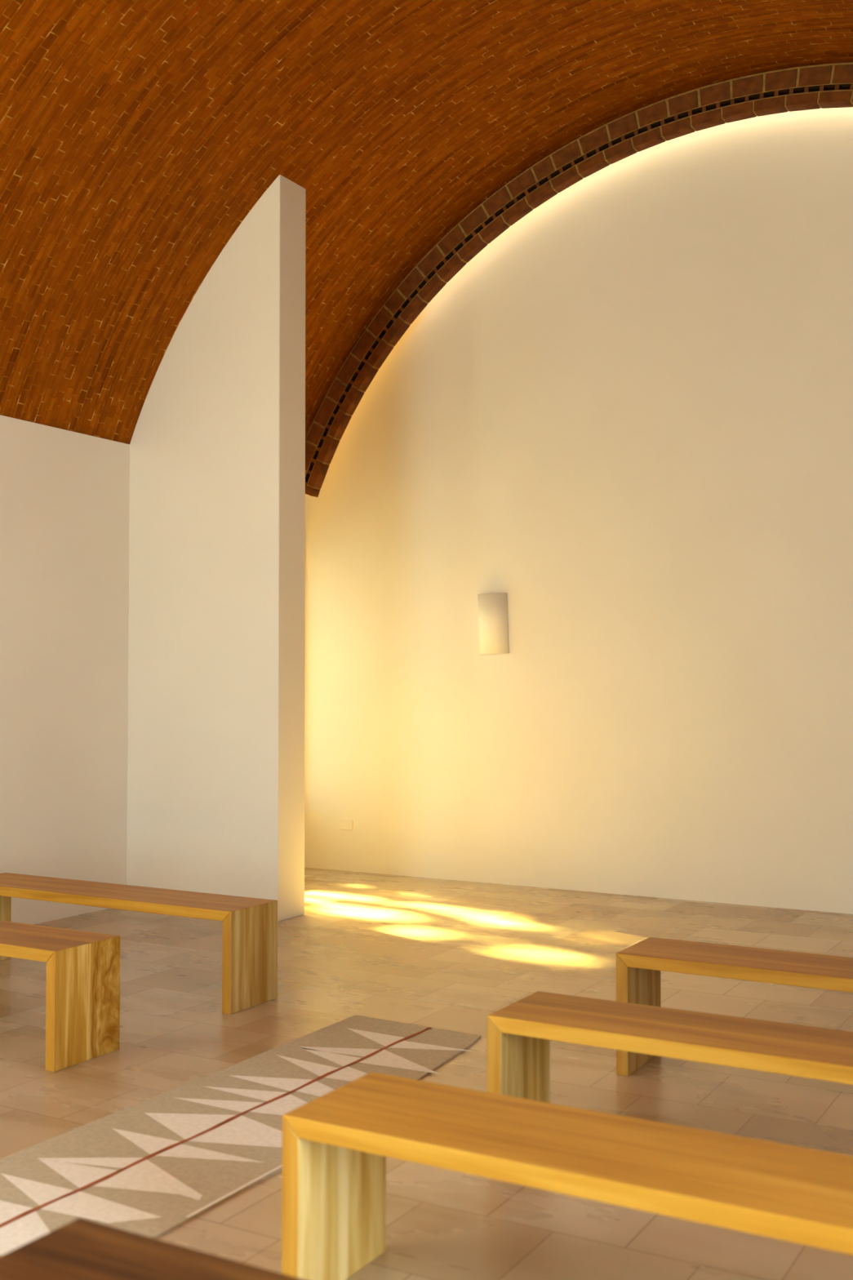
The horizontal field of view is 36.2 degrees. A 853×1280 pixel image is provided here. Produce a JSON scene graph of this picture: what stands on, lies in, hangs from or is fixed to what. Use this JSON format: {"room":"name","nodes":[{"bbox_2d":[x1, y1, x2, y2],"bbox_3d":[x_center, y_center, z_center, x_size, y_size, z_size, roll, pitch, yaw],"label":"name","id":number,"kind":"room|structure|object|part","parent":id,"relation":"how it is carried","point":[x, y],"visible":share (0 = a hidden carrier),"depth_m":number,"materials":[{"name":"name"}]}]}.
{"room":"church","nodes":[
{"label":"church","id":0,"kind":"room"},
{"bbox_2d":[0,414,129,924],"bbox_3d":[-4.547,-0.034,4.741,0.320,3.360,14.300,-1,-2,30],"label":"wall","id":1,"kind":"structure","parent":0,"point":[64,495],"depth_m":8.30,"materials":[{"name":"beige paint"}]},
{"bbox_2d":[126,174,305,921],"bbox_3d":[-1.422,-0.594,8.682,1.305,4.738,0.290,-1,-2,30],"label":"wall partition","id":2,"kind":"structure","parent":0,"point":[215,731],"depth_m":8.45,"materials":[{"name":"beige paint"}]},
{"bbox_2d":[0,0,852,444],"bbox_3d":[-1.335,-2.852,2.773,7.714,2.650,13.920,-1,-2,30],"label":"ceiling","id":3,"kind":"structure","parent":0,"point":[137,137],"depth_m":7.97,"materials":[{"name":"brick"}]},
{"bbox_2d":[0,867,852,1279],"bbox_3d":[-1.355,1.687,2.912,8.500,0.200,14.600,-1,-2,30],"label":"floor","id":4,"kind":"structure","parent":0,"point":[446,954],"depth_m":5.49,"materials":[{"name":"tile"}]},
{"bbox_2d":[0,920,119,1071],"bbox_3d":[-2.131,1.446,5.620,1.830,0.460,0.360,-1,-2,30],"label":"wooden bench","id":5,"kind":"object","parent":4,"relation":"on","point":[82,975],"visible":1,"depth_m":5.15,"materials":[{"name":"brown wood"}]},
{"bbox_3d":[-2.131,1.240,5.626,1.826,0.048,0.360,-1,-2,30],"label":"seat","id":6,"kind":"part","parent":5,"relation":"part of","materials":[{"name":"brown wood"}]},
{"bbox_3d":[-1.358,1.432,5.177,0.048,0.459,0.360,-1,-2,30],"label":"leg","id":7,"kind":"part","parent":5,"relation":"part of","materials":[{"name":"brown wood"}]},
{"bbox_2d":[0,872,277,1014],"bbox_3d":[-1.587,1.474,6.489,1.830,0.460,0.360,-1,-2,30],"label":"wooden bench","id":8,"kind":"object","parent":4,"relation":"on","point":[250,925],"visible":1,"depth_m":6.13,"materials":[{"name":"brown wood"}]},
{"bbox_3d":[-2.360,1.490,6.931,0.048,0.458,0.360,-1,-2,30],"label":"leg","id":9,"kind":"part","parent":8,"relation":"part of","materials":[{"name":"brown wood"}]},
{"bbox_3d":[-1.587,1.268,6.495,1.826,0.048,0.360,-1,-2,30],"label":"seat","id":10,"kind":"part","parent":8,"relation":"part of","materials":[{"name":"brown wood"}]},
{"bbox_3d":[-0.814,1.460,6.046,0.048,0.459,0.360,-1,-2,30],"label":"leg","id":11,"kind":"part","parent":8,"relation":"part of","materials":[{"name":"brown wood"}]},
{"bbox_2d":[0,1217,303,1279],"bbox_3d":[0.028,1.323,1.892,1.830,0.460,0.385,-1,-2,30],"label":"wooden bench","id":12,"kind":"object","parent":4,"relation":"on","point":[80,1249],"visible":1,"depth_m":2.33,"materials":[{"name":"brown wood"}]},
{"bbox_2d":[0,1014,480,1256],"bbox_3d":[-0.869,1.621,4.080,0.825,0.009,3.605,-1,-2,30],"label":"rug","id":13,"kind":"object","parent":4,"relation":"on","point":[148,1167],"visible":0.94,"depth_m":4.22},
{"bbox_2d":[281,1071,852,1279],"bbox_3d":[0.548,1.354,2.830,1.830,0.460,0.400,-1,-2,30],"label":"wooden bench","id":14,"kind":"object","parent":4,"relation":"on","point":[336,1145],"visible":1,"depth_m":2.96,"materials":[{"name":"brown wood"}]},
{"bbox_3d":[-0.225,1.369,3.273,0.048,0.458,0.400,-1,-2,30],"label":"leg","id":15,"kind":"part","parent":14,"relation":"part of","materials":[{"name":"brown wood"}]},
{"bbox_2d":[487,991,852,1102],"bbox_3d":[1.073,1.384,3.750,1.830,0.460,0.370,-1,-2,30],"label":"wooden bench","id":16,"kind":"object","parent":4,"relation":"on","point":[520,1033],"visible":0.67,"depth_m":3.93,"materials":[{"name":"brown wood"}]},
{"bbox_3d":[0.300,1.399,4.193,0.048,0.458,0.370,-1,-2,30],"label":"leg","id":17,"kind":"part","parent":16,"relation":"part of","materials":[{"name":"brown wood"}]},
{"bbox_2d":[615,937,852,1076],"bbox_3d":[1.607,1.415,4.682,1.830,0.460,0.370,-1,-2,30],"label":"wooden bench","id":18,"kind":"object","parent":4,"relation":"on","point":[639,966],"visible":0.81,"depth_m":4.91,"materials":[{"name":"brown wood"}]},
{"bbox_3d":[0.834,1.430,5.125,0.048,0.458,0.370,-1,-2,30],"label":"leg","id":19,"kind":"part","parent":18,"relation":"part of","materials":[{"name":"brown wood"}]},
{"bbox_3d":[1.607,1.209,4.689,1.826,0.048,0.370,-1,-2,30],"label":"seat","id":20,"kind":"part","parent":18,"relation":"part of","materials":[{"name":"brown wood"}]},
{"bbox_2d":[304,106,852,914],"bbox_3d":[2.154,-1.313,9.037,8.400,6.200,0.300,-1,-2,30],"label":"wall","id":21,"kind":"structure","parent":0,"point":[627,418],"depth_m":9.31,"materials":[{"name":"beige paint"}]},
{"bbox_2d":[477,592,509,654],"bbox_3d":[0.481,-0.120,9.725,0.252,0.458,0.100,-1,-2,30],"label":"wall sconce","id":22,"kind":"object","parent":21,"relation":"attached to","point":[493,621],"visible":1,"depth_m":9.68,"materials":[{"name":"white ceramic"}]},
{"bbox_2d":[305,62,852,497],"bbox_3d":[2.139,-2.586,8.832,7.748,2.783,0.304,-1,-2,30],"label":"trim","id":23,"kind":"structure","parent":21,"relation":"attached to","point":[828,86],"depth_m":9.44,"materials":[{"name":"brick"}]}
]}

